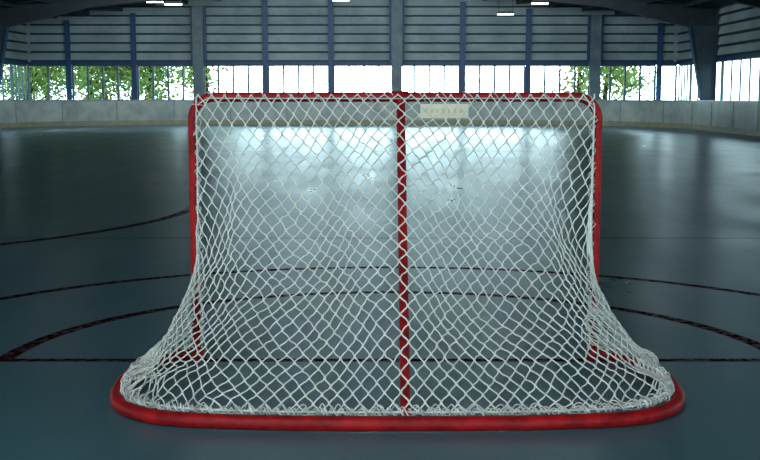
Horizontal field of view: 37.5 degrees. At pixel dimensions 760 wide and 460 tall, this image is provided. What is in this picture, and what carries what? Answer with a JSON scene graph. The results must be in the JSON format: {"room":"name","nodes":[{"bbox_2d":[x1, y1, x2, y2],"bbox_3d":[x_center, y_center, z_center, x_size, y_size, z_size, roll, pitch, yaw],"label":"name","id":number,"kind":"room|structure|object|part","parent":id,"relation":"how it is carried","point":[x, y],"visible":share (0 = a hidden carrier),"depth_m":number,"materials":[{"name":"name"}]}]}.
{"room":"indoor hockey rink","nodes":[
{"label":"indoor hockey rink","id":0,"kind":"room"},
{"bbox_2d":[4,24,27,64],"bbox_3d":[-15.963,-3.366,18.230,0.235,4.780,65.000,0,7,0],"label":"wall","id":1,"kind":"structure","parent":0,"point":[16,50],"depth_m":48.99,"materials":[{"name":"metal"}]},
{"bbox_2d":[2,63,12,99],"bbox_3d":[-16.000,-6.110,46.353,0.060,1.690,4.360,0,7,0],"label":"window","id":2,"kind":"structure","parent":1,"relation":"in","point":[9,64],"depth_m":48.35,"materials":[{"name":"grey metal"}]},
{"bbox_2d":[11,64,26,99],"bbox_3d":[-16.000,-6.494,49.580,0.060,1.690,1.860,0,7,0],"label":"window","id":3,"kind":"structure","parent":1,"relation":"in","point":[15,65],"depth_m":49.54,"materials":[{"name":"grey metal"}]},
{"bbox_2d":[24,0,679,64],"bbox_3d":[-1.250,-7.949,50.344,29.500,6.300,0.260,0,7,0],"label":"wall","id":4,"kind":"structure","parent":0,"point":[297,29],"depth_m":50.20,"materials":[{"name":"metal"}]},
{"bbox_2d":[27,65,65,99],"bbox_3d":[-15.000,-6.612,50.573,1.850,1.690,0.060,0,7,0],"label":"window","id":5,"kind":"structure","parent":4,"relation":"in","point":[28,66],"depth_m":50.52,"materials":[{"name":"grey metal"}]},
{"bbox_2d":[71,65,130,99],"bbox_3d":[-12.525,-6.612,50.573,2.800,1.690,0.060,0,7,0],"label":"window","id":6,"kind":"structure","parent":4,"relation":"in","point":[72,66],"depth_m":50.53,"materials":[{"name":"grey metal"}]},
{"bbox_2d":[137,65,192,99],"bbox_3d":[-9.575,-6.612,50.573,2.800,1.690,0.060,0,7,0],"label":"window","id":7,"kind":"structure","parent":4,"relation":"in","point":[138,83],"depth_m":50.54,"materials":[{"name":"grey metal"}]},
{"bbox_2d":[205,65,262,91],"bbox_3d":[-6.625,-6.612,50.573,2.800,1.690,0.060,0,7,0],"label":"window","id":8,"kind":"structure","parent":4,"relation":"in","point":[218,75],"depth_m":50.51,"materials":[{"name":"grey metal"}]},
{"bbox_2d":[268,65,327,91],"bbox_3d":[-3.675,-6.612,50.573,2.800,1.690,0.060,0,7,0],"label":"window","id":9,"kind":"structure","parent":4,"relation":"in","point":[268,65],"depth_m":50.51,"materials":[{"name":"grey metal"}]},
{"bbox_2d":[334,65,390,91],"bbox_3d":[-0.725,-6.612,50.573,2.800,1.690,0.060,0,7,0],"label":"window","id":10,"kind":"structure","parent":4,"relation":"in","point":[334,65],"depth_m":50.49,"materials":[{"name":"grey metal"}]},
{"bbox_2d":[402,65,459,91],"bbox_3d":[2.225,-6.612,50.573,2.800,1.690,0.060,0,7,0],"label":"window","id":11,"kind":"structure","parent":4,"relation":"in","point":[402,65],"depth_m":50.50,"materials":[{"name":"grey metal"}]},
{"bbox_2d":[465,65,524,91],"bbox_3d":[5.175,-6.612,50.573,2.800,1.690,0.060,0,7,0],"label":"window","id":12,"kind":"structure","parent":4,"relation":"in","point":[494,70],"depth_m":50.52,"materials":[{"name":"grey metal"}]},
{"bbox_2d":[530,65,587,91],"bbox_3d":[8.125,-6.612,50.573,2.800,1.690,0.060,0,7,0],"label":"window","id":13,"kind":"structure","parent":4,"relation":"in","point":[574,83],"depth_m":50.51,"materials":[{"name":"grey metal"}]},
{"bbox_2d":[601,65,655,99],"bbox_3d":[11.075,-6.612,50.573,2.800,1.690,0.060,0,7,0],"label":"window","id":14,"kind":"structure","parent":4,"relation":"in","point":[654,88],"depth_m":50.53,"materials":[{"name":"grey metal"}]},
{"bbox_2d":[662,65,676,99],"bbox_3d":[13.025,-6.612,50.573,0.800,1.690,0.060,0,7,0],"label":"window","id":15,"kind":"structure","parent":4,"relation":"in","point":[675,88],"depth_m":50.53,"materials":[{"name":"grey metal"}]},
{"bbox_2d":[0,0,733,17],"bbox_3d":[-1.250,-6.536,18.105,29.500,1.695,65.500,0,7,0],"label":"ceiling","id":16,"kind":"structure","parent":0,"point":[8,3],"depth_m":44.48,"materials":[{"name":"metal"}]},
{"bbox_2d":[147,0,163,2],"bbox_3d":[-9.200,-9.528,45.695,0.700,0.454,0.180,0,7,0],"label":"ceiling lamp","id":17,"kind":"object","parent":16,"relation":"hanging from","point":[159,1],"depth_m":45.66,"materials":[{"name":"white plastic"}]},
{"bbox_2d":[164,0,182,4],"bbox_3d":[-8.000,-9.147,43.222,0.700,0.880,0.180,0,7,0],"label":"ceiling lamp","id":18,"kind":"object","parent":16,"relation":"hanging from","point":[166,2],"depth_m":43.21,"materials":[{"name":"white plastic"}]},
{"bbox_2d":[497,0,513,14],"bbox_3d":[5.200,-9.437,46.209,0.700,1.072,0.180,0,7,0],"label":"ceiling lamp","id":19,"kind":"object","parent":16,"relation":"hanging from","point":[499,12],"depth_m":46.21,"materials":[{"name":"white plastic"}]},
{"bbox_2d":[531,0,548,3],"bbox_3d":[6.400,-9.356,44.708,0.700,0.625,0.180,0,7,0],"label":"ceiling lamp","id":20,"kind":"object","parent":16,"relation":"hanging from","point":[533,1],"depth_m":44.65,"materials":[{"name":"white plastic"}]},
{"bbox_2d":[0,125,759,459],"bbox_3d":[-1.250,-0.992,18.512,29.500,0.001,65.000,0,7,0],"label":"floor","id":21,"kind":"structure","parent":0,"point":[95,258],"depth_m":7.49,"materials":[{"name":"concrete"}]},
{"bbox_2d":[64,20,71,99],"bbox_3d":[-14.000,-7.089,50.265,0.300,4.610,0.080,0,7,0],"label":"wall post","id":22,"kind":"object","parent":21,"relation":"on","point":[66,22],"visible":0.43,"depth_m":50.17,"materials":[{"name":"blue metal"}]},
{"bbox_2d":[130,13,137,99],"bbox_3d":[-11.050,-7.243,50.246,0.300,4.920,0.080,0,7,0],"label":"wall post","id":23,"kind":"object","parent":21,"relation":"on","point":[132,15],"visible":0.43,"depth_m":50.16,"materials":[{"name":"blue metal"}]},
{"bbox_2d":[190,5,206,99],"bbox_3d":[-8.100,-7.368,49.990,0.680,5.230,0.500,0,7,0],"label":"steel column","id":24,"kind":"structure","parent":21,"relation":"on","point":[197,12],"depth_m":49.77,"materials":[{"name":"grey metal"}]},
{"bbox_2d":[262,0,267,91],"bbox_3d":[-5.150,-7.551,50.210,0.300,5.540,0.080,0,7,0],"label":"wall post","id":25,"kind":"object","parent":21,"relation":"on","point":[264,2],"visible":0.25,"depth_m":50.10,"materials":[{"name":"blue metal"}]},
{"bbox_2d":[328,0,333,91],"bbox_3d":[-2.200,-7.704,50.191,0.300,5.850,0.080,0,7,0],"label":"wall post","id":26,"kind":"object","parent":21,"relation":"on","point":[330,2],"visible":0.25,"depth_m":50.11,"materials":[{"name":"blue metal"}]},
{"bbox_2d":[0,0,718,99],"bbox_3d":[-1.250,-7.219,44.459,29.340,6.240,0.400,0,7,0],"label":"frame","id":27,"kind":"object","parent":21,"relation":"on","point":[701,22],"visible":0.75,"depth_m":44.28,"materials":[{"name":"metal"}]},
{"bbox_2d":[0,100,759,135],"bbox_3d":[-1.600,-2.130,23.468,26.860,1.090,51.150,0,7,0],"label":"rink boards","id":28,"kind":"object","parent":21,"relation":"on","point":[742,117],"visible":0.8,"depth_m":47.81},
{"bbox_2d":[420,104,468,117],"bbox_3d":[2.800,-5.173,48.681,2.100,0.620,0.043,0,7,0],"label":"advertising banner","id":29,"kind":"object","parent":28,"relation":"attached to","point":[443,110],"visible":0.76,"depth_m":48.66,"materials":[{"name":"plastic"}]},
{"bbox_2d":[109,91,684,430],"bbox_3d":[0.068,0.053,4.521,2.318,1.227,1.166,0,7,0],"label":"goal","id":30,"kind":"object","parent":21,"relation":"on","point":[633,353],"visible":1,"depth_m":4.54,"materials":[{"name":"white fabric"}]},
{"bbox_3d":[0.068,-0.008,5.064,1.858,1.221,0.042,0,7,0],"label":"frame","id":31,"kind":"part","parent":30,"relation":"part of","materials":[{"name":"red paint"}]},
{"bbox_3d":[0.068,0.635,4.586,2.317,0.055,1.157,0,7,0],"label":"frame","id":32,"kind":"part","parent":30,"relation":"part of","materials":[{"name":"red paint"}]},
{"bbox_2d":[389,0,404,91],"bbox_3d":[0.750,-7.621,49.960,0.680,5.740,0.500,0,7,0],"label":"steel column","id":33,"kind":"structure","parent":21,"relation":"on","point":[396,7],"depth_m":49.75,"materials":[{"name":"grey metal"}]},
{"bbox_2d":[459,2,465,91],"bbox_3d":[3.700,-7.496,50.216,0.300,5.430,0.080,0,7,0],"label":"wall post","id":34,"kind":"object","parent":21,"relation":"on","point":[462,4],"visible":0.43,"depth_m":50.11,"materials":[{"name":"blue metal"}]},
{"bbox_2d":[525,9,531,91],"bbox_3d":[6.650,-7.342,50.235,0.300,5.120,0.080,0,7,0],"label":"wall post","id":35,"kind":"object","parent":21,"relation":"on","point":[528,11],"visible":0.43,"depth_m":50.14,"materials":[{"name":"blue metal"}]},
{"bbox_2d":[587,15,603,99],"bbox_3d":[9.600,-7.160,50.014,0.680,4.810,0.500,0,7,0],"label":"steel column","id":36,"kind":"structure","parent":21,"relation":"on","point":[595,22],"depth_m":49.81,"materials":[{"name":"grey metal"}]},
{"bbox_2d":[656,23,662,99],"bbox_3d":[12.550,-7.034,50.271,0.300,4.500,0.080,0,7,0],"label":"wall post","id":37,"kind":"object","parent":21,"relation":"on","point":[660,25],"visible":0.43,"depth_m":50.19,"materials":[{"name":"blue metal"}]},
{"bbox_2d":[677,3,759,64],"bbox_3d":[13.473,-3.366,18.230,0.255,4.780,65.000,0,7,0],"label":"wall","id":38,"kind":"structure","parent":0,"point":[738,25],"depth_m":42.36,"materials":[{"name":"metal"}]},
{"bbox_2d":[678,64,690,99],"bbox_3d":[13.500,-6.494,49.580,0.060,1.690,1.860,0,7,0],"label":"window","id":39,"kind":"structure","parent":38,"relation":"in","point":[684,65],"depth_m":49.56,"materials":[{"name":"grey metal"}]},
{"bbox_2d":[690,60,722,99],"bbox_3d":[13.500,-6.110,46.353,0.060,1.690,4.360,0,7,0],"label":"window","id":40,"kind":"structure","parent":38,"relation":"in","point":[721,61],"depth_m":47.47,"materials":[{"name":"grey metal"}]},
{"bbox_2d":[721,56,759,100],"bbox_3d":[13.500,-5.579,41.884,0.060,1.690,4.360,0,7,0],"label":"window","id":41,"kind":"structure","parent":38,"relation":"in","point":[750,58],"depth_m":41.84,"materials":[{"name":"grey metal"}]},
{"bbox_2d":[726,0,759,8],"bbox_3d":[-1.250,-6.157,35.522,29.340,6.240,0.400,0,7,0],"label":"ceiling","id":42,"kind":"structure","parent":0,"point":[753,3],"depth_m":35.37,"materials":[{"name":"metal"}]},
{"label":"outside","id":43,"kind":"structure","parent":0,"visible":0},
{"label":"ground","id":44,"kind":"structure","parent":43,"visible":0},
{"bbox_2d":[1,65,42,99],"bbox_3d":[-21.052,-9.474,66.582,4.740,5.626,4.540,5,8,34],"label":"tree","id":45,"kind":"object","parent":44,"relation":"on","point":[7,87],"visible":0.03,"depth_m":66.44,"materials":[{"name":"green plant"}]},
{"bbox_2d":[0,65,65,99],"bbox_3d":[-18.429,-9.055,58.298,5.850,7.063,4.717,-1,7,-5],"label":"tree","id":46,"kind":"object","parent":44,"relation":"on","point":[34,71],"visible":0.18,"depth_m":58.24,"materials":[{"name":"green plant"}]},
{"bbox_2d":[9,65,80,99],"bbox_3d":[-19.832,-9.414,65.112,5.140,5.854,4.975,-3,7,-22],"label":"tree","id":47,"kind":"object","parent":44,"relation":"on","point":[53,97],"visible":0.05,"depth_m":65.17,"materials":[{"name":"green plant"}]},
{"bbox_2d":[26,66,86,99],"bbox_3d":[-17.752,-9.361,63.336,4.978,6.169,5.197,1,7,5],"label":"tree","id":48,"kind":"object","parent":44,"relation":"on","point":[56,80],"visible":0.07,"depth_m":62.69,"materials":[{"name":"green plant"}]},
{"bbox_2d":[50,65,131,99],"bbox_3d":[-14.722,-9.032,57.299,4.850,7.262,6.015,-2,7,-15],"label":"tree","id":49,"kind":"object","parent":44,"relation":"on","point":[95,85],"visible":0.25,"depth_m":56.84,"materials":[{"name":"green plant"}]},
{"bbox_2d":[60,70,128,99],"bbox_3d":[-16.329,-9.718,65.411,5.431,6.390,5.610,3,8,26],"label":"tree","id":50,"kind":"object","parent":44,"relation":"on","point":[78,94],"visible":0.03,"depth_m":65.86,"materials":[{"name":"green plant"}]},
{"bbox_2d":[101,66,162,96],"bbox_3d":[-13.792,-10.139,63.672,6.436,7.639,6.164,5,9,37],"label":"tree","id":51,"kind":"object","parent":44,"relation":"on","point":[123,84],"visible":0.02,"depth_m":63.70,"materials":[{"name":"green plant"}]},
{"bbox_2d":[80,66,192,99],"bbox_3d":[-12.838,-9.500,58.645,6.422,7.556,6.634,1,7,6],"label":"tree","id":52,"kind":"object","parent":44,"relation":"on","point":[121,73],"visible":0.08,"depth_m":58.30,"materials":[{"name":"green plant"}]},
{"bbox_2d":[115,66,192,99],"bbox_3d":[-11.621,-8.561,57.359,4.186,6.268,5.192,-1,7,-6],"label":"tree","id":53,"kind":"object","parent":44,"relation":"on","point":[146,82],"visible":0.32,"depth_m":57.29,"materials":[{"name":"green plant"}]},
{"bbox_2d":[172,66,239,97],"bbox_3d":[-10.118,-10.189,65.878,6.079,7.216,5.823,1,7,12],"label":"tree","id":54,"kind":"object","parent":44,"relation":"on","point":[207,69],"visible":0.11,"depth_m":65.79,"materials":[{"name":"green plant"}]},
{"bbox_2d":[546,66,631,93],"bbox_3d":[11.369,-9.813,61.443,6.600,7.518,6.389,4,8,32],"label":"tree","id":55,"kind":"object","parent":44,"relation":"on","point":[581,70],"visible":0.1,"depth_m":61.60,"materials":[{"name":"green plant"}]},
{"bbox_2d":[556,66,648,99],"bbox_3d":[12.772,-9.940,63.757,5.046,7.556,6.258,-6,9,-43],"label":"tree","id":56,"kind":"object","parent":44,"relation":"on","point":[613,77],"visible":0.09,"depth_m":63.19,"materials":[{"name":"green plant"}]},
{"bbox_2d":[600,66,656,99],"bbox_3d":[14.384,-9.533,66.180,4.712,5.840,4.920,-2,7,-15],"label":"tree","id":57,"kind":"object","parent":44,"relation":"on","point":[628,85],"visible":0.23,"depth_m":65.58,"materials":[{"name":"green plant"}]}
]}

